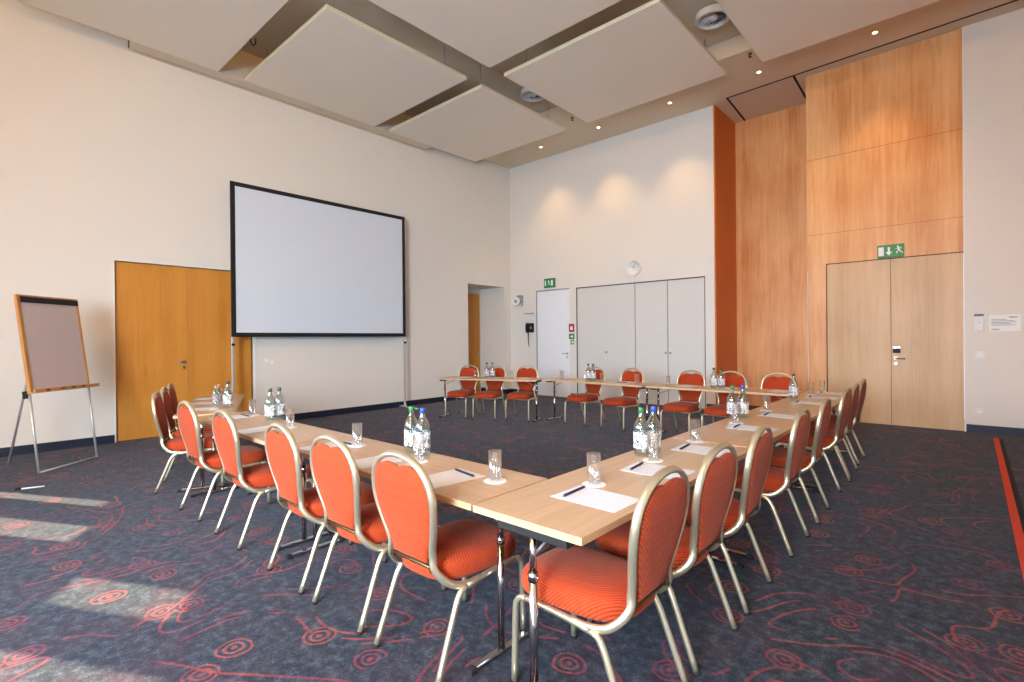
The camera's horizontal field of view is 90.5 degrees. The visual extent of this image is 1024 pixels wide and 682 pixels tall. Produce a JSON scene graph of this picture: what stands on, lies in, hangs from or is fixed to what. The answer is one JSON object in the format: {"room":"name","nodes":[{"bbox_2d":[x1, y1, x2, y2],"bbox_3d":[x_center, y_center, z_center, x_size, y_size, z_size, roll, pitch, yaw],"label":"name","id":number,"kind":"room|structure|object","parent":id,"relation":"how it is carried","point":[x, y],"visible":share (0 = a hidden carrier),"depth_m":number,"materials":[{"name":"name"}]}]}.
{"room":"conference room","nodes":[
{"label":"conference room","id":0,"kind":"room"},
{"bbox_2d":[0,0,511,447],"bbox_3d":[-3.830,-1.822,10.050,0.980,6.500,10.750,0,0,42],"label":"wall","id":1,"kind":"structure","parent":0,"point":[109,151],"depth_m":7.88,"materials":[{"name":"beige paint"}]},
{"bbox_2d":[0,435,114,456],"bbox_3d":[-6.330,1.403,6.503,0.016,0.115,1.980,0,0,42],"label":"baseboard","id":2,"kind":"structure","parent":1,"relation":"attached to","point":[75,443],"depth_m":6.78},
{"bbox_2d":[114,261,251,441],"bbox_3d":[-5.078,0.141,7.979,0.116,2.595,1.870,0,0,42],"label":"door","id":3,"kind":"structure","parent":1,"relation":"in","point":[173,323],"depth_m":7.81,"materials":[{"name":"orange wood"}]},
{"bbox_2d":[113,259,255,442],"bbox_3d":[-5.053,0.127,7.979,0.072,2.635,1.936,0,0,42],"label":"trim","id":4,"kind":"structure","parent":1,"relation":"attached to","point":[253,343],"depth_m":7.76,"materials":[{"name":"white paint"}]},
{"bbox_2d":[128,40,430,150],"bbox_3d":[-3.674,-4.396,9.283,0.305,0.292,5.380,0,0,42],"label":"trim","id":5,"kind":"structure","parent":1,"relation":"attached to","point":[234,72],"depth_m":8.46,"materials":[{"name":"paint"}]},
{"bbox_2d":[271,396,467,420],"bbox_3d":[-2.706,1.359,10.532,0.016,0.115,4.960,0,0,42],"label":"baseboard","id":6,"kind":"structure","parent":1,"relation":"attached to","point":[290,417],"depth_m":10.12,"materials":[{"name":"black"}]},
{"bbox_2d":[468,294,479,392],"bbox_3d":[-1.263,0.064,13.390,0.110,2.655,1.180,0,0,42],"label":"door","id":7,"kind":"structure","parent":1,"relation":"in","point":[473,299],"depth_m":13.69,"materials":[{"name":"orange wood"}]},
{"bbox_2d":[240,0,741,117],"bbox_3d":[-1.146,-4.959,5.215,9.330,0.250,10.800,0,0,42],"label":"ceiling","id":8,"kind":"structure","parent":0,"point":[293,14],"depth_m":8.04,"materials":[{"name":"paint"}]},
{"bbox_2d":[16,0,287,70],"bbox_3d":[-4.427,-4.521,6.207,2.680,0.570,2.380,0,0,42],"label":"ceiling panel","id":9,"kind":"object","parent":8,"relation":"hanging from","point":[206,33],"visible":1,"depth_m":6.71,"materials":[{"name":"grey plastic"}]},
{"bbox_2d":[244,0,466,126],"bbox_3d":[-2.555,-4.544,8.289,2.680,0.570,2.440,0,0,42],"label":"ceiling panel","id":10,"kind":"object","parent":8,"relation":"hanging from","point":[336,62],"visible":1,"depth_m":8.04,"materials":[{"name":"grey plastic"}]},
{"bbox_2d":[389,65,565,161],"bbox_3d":[-0.702,-4.566,10.348,2.680,0.570,2.420,0,0,42],"label":"ceiling panel","id":11,"kind":"object","parent":8,"relation":"hanging from","point":[479,123],"visible":0.96,"depth_m":10.11,"materials":[{"name":"grey plastic"}]},
{"bbox_2d":[369,0,620,67],"bbox_3d":[-0.176,-4.560,6.148,2.680,0.570,2.440,0,0,42],"label":"ceiling panel","id":12,"kind":"object","parent":8,"relation":"hanging from","point":[489,32],"visible":1,"depth_m":6.75,"materials":[{"name":"grey plastic"}]},
{"bbox_2d":[520,87,543,101],"bbox_3d":[0.406,-4.787,9.832,0.500,0.106,0.500,0,0,42],"label":"ceiling vent","id":13,"kind":"object","parent":8,"relation":"in","point":[526,95],"visible":0.62,"depth_m":9.89,"materials":[{"name":"white plastic"}]},
{"bbox_2d":[504,0,726,122],"bbox_3d":[1.677,-4.582,8.208,2.680,0.570,2.420,0,0,42],"label":"ceiling panel","id":14,"kind":"object","parent":8,"relation":"hanging from","point":[644,54],"visible":0.98,"depth_m":7.95,"materials":[{"name":"grey plastic"}]},
{"bbox_2d":[695,3,729,30],"bbox_3d":[2.978,-4.804,7.533,0.500,0.106,0.500,0,0,42],"label":"ceiling vent","id":15,"kind":"object","parent":8,"relation":"in","point":[710,17],"visible":0.87,"depth_m":7.52,"materials":[{"name":"white plastic"}]},
{"bbox_2d":[716,0,939,61],"bbox_3d":[4.041,-4.598,6.081,2.620,0.570,2.420,0,0,42],"label":"ceiling panel","id":16,"kind":"object","parent":8,"relation":"hanging from","point":[772,28],"visible":1,"depth_m":6.78,"materials":[{"name":"grey plastic"}]},
{"bbox_2d":[0,392,1023,681],"bbox_3d":[-1.906,1.475,4.824,11.100,0.100,18.600,0,0,42],"label":"floor","id":17,"kind":"structure","parent":0,"point":[912,572],"depth_m":2.96,"materials":[{"name":"blue carpet"}]},
{"bbox_2d":[7,294,99,473],"bbox_3d":[-5.496,0.469,5.945,0.693,1.966,0.827,-1,0,2],"label":"easel","id":18,"kind":"object","parent":17,"relation":"on","point":[49,328],"visible":1,"depth_m":5.86,"materials":[{"name":"brown wood"}]},
{"bbox_2d":[27,383,99,393],"bbox_3d":[-5.222,0.552,5.937,0.106,0.052,0.825,-1,0,2],"label":"tray","id":19,"kind":"object","parent":18,"relation":"on","point":[61,386],"depth_m":5.84,"materials":[{"name":"brown wood"}]},
{"bbox_2d":[167,383,199,459],"bbox_3d":[-3.745,0.968,6.082,0.623,0.951,0.472,-1,0,-26],"label":"banquet chair","id":20,"kind":"object","parent":17,"relation":"on","point":[170,387],"visible":0.2,"depth_m":5.89,"materials":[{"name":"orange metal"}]},
{"bbox_2d":[160,387,212,472],"bbox_3d":[-3.496,0.967,5.617,0.623,0.951,0.472,-1,0,-26],"label":"banquet chair","id":21,"kind":"object","parent":17,"relation":"on","point":[165,395],"visible":0.38,"depth_m":5.45,"materials":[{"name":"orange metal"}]},
{"bbox_2d":[151,391,223,493],"bbox_3d":[-3.212,0.966,5.091,0.623,0.951,0.472,-1,0,-26],"label":"banquet chair","id":22,"kind":"object","parent":17,"relation":"on","point":[174,447],"visible":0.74,"depth_m":4.89,"materials":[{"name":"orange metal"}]},
{"bbox_2d":[173,394,243,492],"bbox_3d":[-3.378,1.070,5.769,0.520,0.730,1.950,-1,0,-26],"label":"folding table","id":23,"kind":"object","parent":17,"relation":"on","point":[237,398],"visible":0.46,"depth_m":5.28,"materials":[{"name":"brown wood"}]},
{"bbox_2d":[194,407,218,410],"bbox_3d":[-3.217,0.704,5.244,0.322,0.001,0.222,-1,0,-26],"label":"paper pad","id":24,"kind":"object","parent":23,"relation":"on","point":[208,408],"visible":0.64,"depth_m":5.28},
{"bbox_2d":[191,401,222,404],"bbox_3d":[-3.482,0.705,5.779,0.322,0.001,0.222,-1,0,-26],"label":"paper pad","id":25,"kind":"object","parent":23,"relation":"on","point":[214,402],"visible":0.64,"depth_m":5.80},
{"bbox_2d":[223,381,232,407],"bbox_3d":[-2.986,0.562,5.335,0.092,0.282,0.092,0,0,42],"label":"water bottle","id":26,"kind":"object","parent":23,"relation":"on","point":[227,382],"visible":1,"depth_m":5.32,"materials":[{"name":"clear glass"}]},
{"bbox_2d":[177,401,270,521],"bbox_3d":[-2.476,0.961,4.372,0.472,0.951,0.623,0,0,41],"label":"banquet chair","id":27,"kind":"object","parent":17,"relation":"on","point":[187,418],"visible":0.84,"depth_m":4.17,"materials":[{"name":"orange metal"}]},
{"bbox_2d":[212,409,312,550],"bbox_3d":[-1.851,0.957,3.810,0.472,0.951,0.623,0,0,42],"label":"banquet chair","id":28,"kind":"object","parent":17,"relation":"on","point":[254,478],"visible":0.8,"depth_m":3.60,"materials":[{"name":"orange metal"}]},
{"bbox_2d":[190,411,349,550],"bbox_3d":[-2.097,1.063,4.218,1.955,0.730,0.520,0,0,42],"label":"folding table","id":29,"kind":"object","parent":17,"relation":"on","point":[302,433],"visible":0.51,"depth_m":3.97,"materials":[{"name":"brown wood"}]},
{"bbox_2d":[208,414,254,418],"bbox_3d":[-2.562,0.700,4.653,0.222,0.001,0.322,0,0,39],"label":"paper pad","id":30,"kind":"object","parent":29,"relation":"on","point":[234,416],"visible":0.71,"depth_m":4.69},
{"bbox_2d":[237,426,278,433],"bbox_3d":[-1.990,0.697,4.003,0.222,0.001,0.322,0,0,38],"label":"paper pad","id":31,"kind":"object","parent":29,"relation":"on","point":[256,429],"visible":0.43,"depth_m":3.96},
{"bbox_2d":[264,388,275,420],"bbox_3d":[-2.117,0.556,4.446,0.092,0.282,0.092,0,0,42],"label":"water bottle","id":32,"kind":"object","parent":29,"relation":"on","point":[269,408],"visible":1,"depth_m":4.43,"materials":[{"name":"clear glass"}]},
{"bbox_2d":[274,387,284,419],"bbox_3d":[-2.076,0.556,4.529,0.092,0.282,0.092,0,0,42],"label":"water bottle","id":33,"kind":"object","parent":29,"relation":"on","point":[278,388],"visible":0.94,"depth_m":4.51,"materials":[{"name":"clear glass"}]},
{"bbox_2d":[230,181,418,409],"bbox_3d":[-3.294,-0.582,9.339,0.623,4.016,3.394,0,0,42],"label":"projection screen","id":34,"kind":"object","parent":17,"relation":"on","point":[302,266],"visible":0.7,"depth_m":9.15,"materials":[{"name":"fabric"}]},
{"bbox_2d":[264,422,386,594],"bbox_3d":[-1.168,0.952,3.195,0.472,0.951,0.623,0,0,43],"label":"banquet chair","id":35,"kind":"object","parent":17,"relation":"on","point":[281,449],"visible":0.76,"depth_m":2.98,"materials":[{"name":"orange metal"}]},
{"bbox_2d":[310,434,446,635],"bbox_3d":[-0.732,0.949,2.804,0.472,0.951,0.623,0,0,41],"label":"banquet chair","id":36,"kind":"object","parent":17,"relation":"on","point":[334,470],"visible":0.72,"depth_m":2.58,"materials":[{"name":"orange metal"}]},
{"bbox_2d":[285,435,546,676],"bbox_3d":[-0.681,1.053,2.942,1.842,0.730,0.523,0,0,42],"label":"folding table","id":37,"kind":"object","parent":17,"relation":"on","point":[466,494],"visible":0.64,"depth_m":2.47,"materials":[{"name":"brown wood"}]},
{"bbox_2d":[299,440,354,450],"bbox_3d":[-1.201,0.691,3.340,0.222,0.001,0.322,0,0,40],"label":"paper pad","id":38,"kind":"object","parent":37,"relation":"on","point":[330,444],"visible":0.43,"depth_m":3.35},
{"bbox_2d":[355,456,402,468],"bbox_3d":[-0.768,0.688,2.924,0.222,0.001,0.322,0,0,45],"label":"paper pad","id":39,"kind":"object","parent":37,"relation":"on","point":[364,463],"visible":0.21,"depth_m":2.91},
{"bbox_2d":[404,406,418,452],"bbox_3d":[-0.621,0.546,3.141,0.092,0.282,0.092,0,0,42],"label":"water bottle","id":40,"kind":"object","parent":37,"relation":"on","point":[411,408],"visible":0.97,"depth_m":3.12,"materials":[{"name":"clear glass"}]},
{"bbox_2d":[415,408,430,455],"bbox_3d":[-0.540,0.545,3.067,0.092,0.282,0.092,0,0,42],"label":"water bottle","id":41,"kind":"object","parent":37,"relation":"on","point":[422,410],"visible":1,"depth_m":3.04,"materials":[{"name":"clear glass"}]},
{"bbox_2d":[428,468,484,488],"bbox_3d":[-0.326,0.685,2.540,0.322,0.001,0.222,-1,0,-42],"label":"paper pad","id":42,"kind":"object","parent":37,"relation":"on","point":[450,477],"visible":0.64,"depth_m":2.54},
{"bbox_2d":[484,477,505,483],"bbox_3d":[-0.083,0.683,2.482,0.112,0.001,0.112,0,0,42],"label":"coaster","id":43,"kind":"object","parent":37,"relation":"on","point":[493,481],"visible":0.97,"depth_m":2.47,"materials":[{"name":"paper"}]},
{"bbox_2d":[488,450,501,479],"bbox_3d":[-0.083,0.609,2.482,0.066,0.146,0.066,0,0,42],"label":"drinking glass","id":44,"kind":"object","parent":43,"relation":"on","point":[488,450],"visible":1,"depth_m":2.49,"materials":[{"name":"clear"}]},
{"bbox_2d":[371,450,525,681],"bbox_3d":[-0.292,0.946,2.407,0.472,0.951,0.623,0,0,42],"label":"banquet chair","id":45,"kind":"object","parent":17,"relation":"on","point":[404,496],"visible":0.98,"depth_m":2.23,"materials":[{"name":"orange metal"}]},
{"bbox_2d":[445,365,479,418],"bbox_3d":[-0.931,0.933,9.527,0.472,0.951,0.623,0,0,22],"label":"banquet chair","id":46,"kind":"object","parent":17,"relation":"on","point":[469,385],"visible":0.89,"depth_m":9.69,"materials":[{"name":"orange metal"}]},
{"bbox_2d":[472,365,505,419],"bbox_3d":[-0.409,0.929,9.314,0.472,0.951,0.623,0,0,20],"label":"banquet chair","id":47,"kind":"object","parent":17,"relation":"on","point":[490,385],"visible":0.89,"depth_m":9.48,"materials":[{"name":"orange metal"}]},
{"bbox_2d":[437,376,543,421],"bbox_3d":[-0.389,1.034,9.185,1.880,0.730,0.520,0,0,20],"label":"folding table","id":48,"kind":"object","parent":17,"relation":"on","point":[532,380],"visible":0.97,"depth_m":9.03,"materials":[{"name":"brown wood"}]},
{"bbox_2d":[505,365,538,421],"bbox_3d":[0.181,0.924,9.133,0.472,0.951,0.623,0,0,20],"label":"banquet chair","id":49,"kind":"object","parent":17,"relation":"on","point":[523,394],"visible":0.91,"depth_m":9.31,"materials":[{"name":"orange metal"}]},
{"bbox_2d":[564,366,605,425],"bbox_3d":[1.244,0.916,8.660,0.623,0.951,0.472,-1,0,-44],"label":"banquet chair","id":50,"kind":"object","parent":17,"relation":"on","point":[586,398],"visible":0.89,"depth_m":8.66,"materials":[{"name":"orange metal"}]},
{"bbox_2d":[511,465,689,681],"bbox_3d":[0.357,0.941,2.071,0.623,0.951,0.472,0,0,42],"label":"banquet chair","id":51,"kind":"object","parent":17,"relation":"on","point":[584,581],"visible":0.97,"depth_m":1.92,"materials":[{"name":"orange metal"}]},
{"bbox_2d":[541,377,659,433],"bbox_3d":[1.396,1.020,8.332,0.520,0.730,2.000,-1,0,-44],"label":"folding table","id":52,"kind":"object","parent":17,"relation":"on","point":[641,385],"visible":0.81,"depth_m":8.09,"materials":[{"name":"brown wood"}]},
{"bbox_2d":[577,283,635,399],"bbox_3d":[2.219,0.052,11.714,1.526,2.635,0.356,0,0,42],"label":"door","id":53,"kind":"structure","parent":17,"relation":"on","point":[606,318],"depth_m":11.57,"materials":[{"name":"grey plastic"}]},
{"bbox_2d":[473,438,747,681],"bbox_3d":[0.672,1.042,2.642,0.545,0.730,1.885,0,0,42],"label":"folding table","id":54,"kind":"object","parent":17,"relation":"on","point":[531,511],"visible":0.56,"depth_m":2.10,"materials":[{"name":"brown wood"}]},
{"bbox_2d":[582,481,605,487],"bbox_3d":[0.389,0.679,2.408,0.112,0.001,0.112,0,0,42],"label":"coaster","id":55,"kind":"object","parent":54,"relation":"on","point":[594,485],"visible":0.9,"depth_m":2.40,"materials":[{"name":"paper"}]},
{"bbox_2d":[587,453,600,485],"bbox_3d":[0.388,0.605,2.408,0.066,0.146,0.066,0,0,42],"label":"drinking glass","id":56,"kind":"object","parent":55,"relation":"on","point":[600,453],"visible":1,"depth_m":2.41,"materials":[{"name":"clear"}]},
{"bbox_2d":[552,485,637,512],"bbox_3d":[0.364,0.680,2.202,0.322,0.001,0.222,0,0,43],"label":"paper pad","id":57,"kind":"object","parent":54,"relation":"on","point":[588,496],"visible":0.86,"depth_m":2.19,"materials":[{"name":"paper"}]},
{"bbox_2d":[562,486,584,496],"bbox_3d":[0.277,0.673,2.276,0.012,0.013,0.179,0,0,39],"label":"ballpoint pen","id":58,"kind":"object","parent":57,"relation":"on","point":[581,487],"visible":1,"depth_m":2.27,"materials":[{"name":"plastic"}]},
{"bbox_2d":[633,407,648,456],"bbox_3d":[0.763,0.534,2.998,0.092,0.282,0.092,0,0,42],"label":"water bottle","id":59,"kind":"object","parent":54,"relation":"on","point":[640,409],"visible":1,"depth_m":2.98,"materials":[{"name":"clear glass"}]},
{"bbox_2d":[645,406,660,454],"bbox_3d":[0.847,0.533,3.043,0.092,0.282,0.092,0,0,42],"label":"water bottle","id":60,"kind":"object","parent":54,"relation":"on","point":[652,408],"visible":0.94,"depth_m":3.02,"materials":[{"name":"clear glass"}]},
{"bbox_2d":[643,458,662,462],"bbox_3d":[0.796,0.674,2.869,0.112,0.001,0.112,0,0,42],"label":"coaster","id":61,"kind":"object","parent":54,"relation":"on","point":[651,460],"visible":0.99,"depth_m":2.86,"materials":[{"name":"paper"}]},
{"bbox_2d":[620,462,694,478],"bbox_3d":[0.758,0.675,2.648,0.322,0.001,0.222,0,0,39],"label":"paper pad","id":62,"kind":"object","parent":54,"relation":"on","point":[645,468],"visible":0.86,"depth_m":2.66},
{"bbox_2d":[670,444,729,456],"bbox_3d":[1.175,0.670,3.120,0.322,0.001,0.222,0,0,41],"label":"paper pad","id":63,"kind":"object","parent":54,"relation":"on","point":[698,449],"visible":0.79,"depth_m":3.13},
{"bbox_2d":[600,368,644,431],"bbox_3d":[1.762,0.913,8.100,0.623,0.951,0.472,-1,0,-43],"label":"banquet chair","id":64,"kind":"object","parent":17,"relation":"on","point":[635,376],"visible":0.88,"depth_m":8.13,"materials":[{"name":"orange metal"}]},
{"bbox_2d":[635,280,668,404],"bbox_3d":[3.067,0.046,10.951,0.748,2.635,0.356,0,0,42],"label":"door","id":65,"kind":"structure","parent":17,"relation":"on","point":[651,298],"depth_m":10.83,"materials":[{"name":"paint"}]},
{"bbox_2d":[587,442,738,675],"bbox_3d":[0.731,0.937,2.487,0.623,0.951,0.472,0,0,43],"label":"banquet chair","id":66,"kind":"object","parent":17,"relation":"on","point":[716,478],"visible":0.62,"depth_m":2.27,"materials":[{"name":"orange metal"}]},
{"bbox_2d":[660,370,704,436],"bbox_3d":[2.494,0.908,7.402,0.472,0.951,0.623,0,0,43],"label":"banquet chair","id":67,"kind":"object","parent":17,"relation":"on","point":[689,396],"visible":0.88,"depth_m":7.48,"materials":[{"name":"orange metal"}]},
{"bbox_2d":[668,277,704,408],"bbox_3d":[3.635,0.042,10.440,0.776,2.635,0.356,0,0,42],"label":"door","id":68,"kind":"structure","parent":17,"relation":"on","point":[686,311],"depth_m":10.34,"materials":[{"name":"paint"}]},
{"bbox_2d":[701,371,746,426],"bbox_3d":[2.932,0.905,7.007,0.472,0.951,0.623,0,0,41],"label":"banquet chair","id":69,"kind":"object","parent":17,"relation":"on","point":[719,410],"visible":0.62,"depth_m":7.12,"materials":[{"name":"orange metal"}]},
{"bbox_2d":[646,383,803,435],"bbox_3d":[2.840,1.011,6.939,1.930,0.730,0.520,0,0,42],"label":"folding table","id":70,"kind":"object","parent":17,"relation":"on","point":[657,387],"visible":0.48,"depth_m":6.90,"materials":[{"name":"brown wood"}]},
{"bbox_2d":[685,424,772,615],"bbox_3d":[1.139,0.932,2.941,0.623,0.951,0.472,0,0,40],"label":"banquet chair","id":71,"kind":"object","parent":17,"relation":"on","point":[759,452],"visible":0.62,"depth_m":2.70,"materials":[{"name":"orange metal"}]},
{"bbox_2d":[671,407,817,559],"bbox_3d":[1.976,1.026,4.091,0.545,0.730,1.985,0,0,42],"label":"folding table","id":72,"kind":"object","parent":17,"relation":"on","point":[717,432],"visible":0.4,"depth_m":3.81,"materials":[{"name":"brown wood"}]},
{"bbox_2d":[727,385,738,418],"bbox_3d":[1.876,0.520,4.317,0.092,0.282,0.092,0,0,42],"label":"water bottle","id":73,"kind":"object","parent":72,"relation":"on","point":[731,386],"visible":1,"depth_m":4.30,"materials":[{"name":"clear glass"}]},
{"bbox_2d":[737,385,748,418],"bbox_3d":[1.971,0.519,4.333,0.092,0.282,0.092,0,0,42],"label":"water bottle","id":74,"kind":"object","parent":72,"relation":"on","point":[742,403],"visible":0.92,"depth_m":4.31,"materials":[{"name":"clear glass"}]},
{"bbox_2d":[726,424,778,431],"bbox_3d":[1.825,0.662,3.853,0.322,0.001,0.222,0,0,42],"label":"paper pad","id":75,"kind":"object","parent":72,"relation":"on","point":[741,427],"visible":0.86,"depth_m":3.88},
{"bbox_2d":[757,413,794,418],"bbox_3d":[2.356,0.656,4.452,0.322,0.001,0.222,0,0,44],"label":"paper pad","id":76,"kind":"object","parent":72,"relation":"on","point":[769,414],"visible":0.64,"depth_m":4.46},
{"bbox_2d":[734,407,810,557],"bbox_3d":[1.748,0.925,3.617,0.623,0.951,0.472,0,0,42],"label":"banquet chair","id":77,"kind":"object","parent":17,"relation":"on","point":[777,481],"visible":0.71,"depth_m":3.39,"materials":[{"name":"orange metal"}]},
{"bbox_2d":[761,373,796,447],"bbox_3d":[3.399,0.902,6.614,0.472,0.951,0.623,0,0,42],"label":"banquet chair","id":78,"kind":"object","parent":17,"relation":"on","point":[778,383],"visible":0.2,"depth_m":6.81,"materials":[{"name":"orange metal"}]},
{"bbox_2d":[743,397,830,524],"bbox_3d":[2.259,0.918,4.193,0.623,0.951,0.472,0,0,40],"label":"banquet chair","id":79,"kind":"object","parent":17,"relation":"on","point":[779,454],"visible":0.7,"depth_m":3.97,"materials":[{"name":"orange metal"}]},
{"bbox_2d":[760,391,851,489],"bbox_3d":[3.320,1.010,5.586,0.545,0.730,2.005,0,0,42],"label":"folding table","id":80,"kind":"object","parent":17,"relation":"on","point":[785,403],"visible":0.31,"depth_m":5.33,"materials":[{"name":"brown wood"}]},
{"bbox_2d":[789,374,797,398],"bbox_3d":[3.143,0.505,5.666,0.092,0.282,0.092,0,0,42],"label":"water bottle","id":81,"kind":"object","parent":80,"relation":"on","point":[791,388],"visible":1,"depth_m":5.65,"materials":[{"name":"clear glass"}]},
{"bbox_2d":[791,401,820,404],"bbox_3d":[3.114,0.647,5.303,0.322,0.001,0.222,0,0,42],"label":"paper pad","id":82,"kind":"object","parent":80,"relation":"on","point":[800,402],"visible":0.64,"depth_m":5.33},
{"bbox_2d":[775,387,851,491],"bbox_3d":[2.957,0.910,4.991,0.623,0.951,0.472,0,0,43],"label":"banquet chair","id":83,"kind":"object","parent":17,"relation":"on","point":[845,403],"visible":0.72,"depth_m":4.77,"materials":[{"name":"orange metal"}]},
{"bbox_2d":[810,383,859,477],"bbox_3d":[3.327,0.906,5.425,0.623,0.951,0.472,0,0,42],"label":"banquet chair","id":84,"kind":"object","parent":17,"relation":"on","point":[855,388],"visible":0.41,"depth_m":5.23,"materials":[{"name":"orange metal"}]},
{"bbox_2d":[810,378,866,464],"bbox_3d":[3.783,0.900,5.969,0.623,0.951,0.472,0,0,42],"label":"banquet chair","id":85,"kind":"object","parent":17,"relation":"on","point":[863,383],"visible":0.45,"depth_m":5.75,"materials":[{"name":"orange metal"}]},
{"bbox_2d":[994,438,1023,579],"bbox_3d":[3.852,1.373,3.854,0.091,0.004,8.460,0,0,42],"label":"trim","id":86,"kind":"structure","parent":17,"relation":"on","point":[1018,531],"depth_m":4.36,"materials":[{"name":"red carpet"}]},
{"bbox_2d":[232,0,1023,168],"bbox_3d":[-1.774,-4.811,4.382,9.690,0.530,18.220,0,0,42],"label":"ceiling","id":87,"kind":"structure","parent":0,"point":[732,54],"depth_m":8.83,"materials":[{"name":"paint"}]},
{"bbox_2d":[713,105,736,404],"bbox_3d":[4.363,-1.797,10.358,0.030,6.300,1.174,0,0,42],"label":"wall","id":88,"kind":"structure","parent":0,"point":[723,126],"depth_m":10.29,"materials":[{"name":"orange wood"}]},
{"bbox_2d":[510,8,1023,427],"bbox_3d":[3.885,-1.893,10.441,9.970,6.500,0.650,0,0,42],"label":"wall","id":89,"kind":"structure","parent":0,"point":[578,216],"depth_m":10.23,"materials":[{"name":"white paint"}]},
{"bbox_2d":[511,295,522,305],"bbox_3d":[0.141,-1.046,13.259,0.304,0.290,0.164,0,0,7],"label":"wall speaker","id":90,"kind":"object","parent":89,"relation":"attached to","point":[515,301],"visible":1,"depth_m":13.19,"materials":[{"name":"grey plastic"}]},
{"bbox_2d":[524,313,533,321],"bbox_3d":[0.439,-0.603,13.083,0.280,0.228,0.050,0,0,42],"label":"wall box","id":91,"kind":"object","parent":89,"relation":"attached to","point":[528,316],"visible":1,"depth_m":13.06,"materials":[{"name":"white plastic"}]},
{"bbox_2d":[525,323,533,345],"bbox_3d":[0.443,-0.163,13.039,0.240,0.616,0.116,0,0,42],"label":"wall phone","id":92,"kind":"object","parent":89,"relation":"attached to","point":[529,327],"visible":1,"depth_m":13.05,"materials":[{"name":"black plastic"}]},
{"bbox_2d":[544,278,554,287],"bbox_3d":[0.934,-1.442,12.627,0.325,0.230,0.052,0,0,42],"label":"exit sign","id":93,"kind":"object","parent":89,"relation":"attached to","point":[550,282],"visible":1,"depth_m":12.60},
{"bbox_2d":[536,288,568,394],"bbox_3d":[1.031,0.047,12.630,1.040,2.660,0.062,0,0,42],"label":"trim","id":94,"kind":"structure","parent":89,"relation":"attached to","point":[562,288],"depth_m":12.94,"materials":[{"name":"paint"}]},
{"bbox_2d":[537,289,569,396],"bbox_3d":[1.018,0.060,12.597,1.004,2.624,0.108,0,0,42],"label":"door","id":95,"kind":"structure","parent":89,"relation":"in","point":[553,307],"depth_m":12.60,"materials":[{"name":"white paint"}]},
{"bbox_2d":[626,260,640,275],"bbox_3d":[2.656,-1.595,11.076,0.356,0.356,0.052,0,0,42],"label":"wall clock","id":96,"kind":"object","parent":89,"relation":"attached to","point":[633,268],"visible":1,"depth_m":11.06,"materials":[{"name":"white plastic"}]},
{"bbox_2d":[576,276,705,406],"bbox_3d":[2.701,0.043,11.106,3.084,2.647,0.034,0,0,42],"label":"trim","id":97,"kind":"structure","parent":89,"relation":"attached to","point":[700,276],"depth_m":11.06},
{"bbox_2d":[726,0,1017,120],"bbox_3d":[5.911,-4.624,8.756,4.144,0.004,1.361,0,0,45],"label":"trim","id":98,"kind":"structure","parent":89,"relation":"attached to","point":[793,76],"depth_m":8.32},
{"bbox_2d":[974,314,983,330],"bbox_3d":[6.793,-0.269,7.383,0.104,0.247,0.032,0,0,42],"label":"thermostat","id":99,"kind":"object","parent":89,"relation":"attached to","point":[978,321],"visible":1,"depth_m":7.37,"materials":[{"name":"white plastic"}]},
{"bbox_2d":[975,352,984,358],"bbox_3d":[6.809,0.204,7.385,0.100,0.100,0.015,0,0,42],"label":"light switch","id":100,"kind":"object","parent":89,"relation":"attached to","point":[977,354],"visible":1,"depth_m":7.38,"materials":[{"name":"white plastic"}]},
{"bbox_2d":[966,424,1023,436],"bbox_3d":[6.940,1.281,7.279,0.630,0.115,0.016,0,0,42],"label":"baseboard","id":101,"kind":"structure","parent":89,"relation":"attached to","point":[998,430],"depth_m":7.28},
{"bbox_2d":[989,314,1020,330],"bbox_3d":[7.003,-0.257,7.213,0.326,0.236,0.004,0,0,42],"label":"notice","id":102,"kind":"object","parent":89,"relation":"attached to","point":[1010,322],"visible":1,"depth_m":7.21,"materials":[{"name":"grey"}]},
{"bbox_2d":[735,104,807,405],"bbox_3d":[5.118,-1.802,9.762,1.950,6.300,1.170,0,0,42],"label":"wall","id":103,"kind":"structure","parent":0,"point":[772,317],"depth_m":10.32,"materials":[{"name":"brown wood"}]},
{"bbox_2d":[806,28,962,391],"bbox_3d":[5.931,-1.705,8.205,2.042,6.100,0.060,0,0,42],"label":"wall","id":104,"kind":"structure","parent":0,"point":[912,91],"depth_m":8.15,"materials":[{"name":"brown wood"}]},
{"bbox_2d":[807,272,808,390],"bbox_3d":[5.171,0.065,8.861,0.012,2.530,0.008,0,0,42],"label":"trim","id":105,"kind":"structure","parent":104,"relation":"attached to","point":[807,272],"depth_m":8.86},
{"bbox_2d":[806,128,962,235],"bbox_3d":[5.903,-2.486,8.181,2.040,1.306,0.002,0,0,42],"label":"trim","id":106,"kind":"structure","parent":104,"relation":"attached to","point":[961,128],"depth_m":8.09,"materials":[{"name":"brown wood"}]},
{"bbox_2d":[877,243,903,258],"bbox_3d":[6.012,-1.428,8.060,0.338,0.200,0.052,0,0,42],"label":"exit sign","id":107,"kind":"object","parent":104,"relation":"attached to","point":[894,250],"visible":1,"depth_m":8.04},
{"bbox_2d":[826,251,962,417],"bbox_3d":[6.052,0.011,8.115,1.755,2.665,0.056,0,0,42],"label":"trim","id":108,"kind":"structure","parent":104,"relation":"attached to","point":[962,251],"depth_m":8.26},
{"bbox_2d":[827,252,963,430],"bbox_3d":[6.035,0.015,8.088,1.741,2.647,0.112,0,0,42],"label":"door","id":109,"kind":"structure","parent":104,"relation":"in","point":[911,319],"depth_m":8.00,"materials":[{"name":"brown wood"}]},
{"bbox_2d":[962,27,965,431],"bbox_3d":[6.692,-1.645,7.518,0.012,5.970,0.061,0,0,42],"label":"trim","id":110,"kind":"structure","parent":104,"relation":"attached to","point":[962,27],"depth_m":7.49,"materials":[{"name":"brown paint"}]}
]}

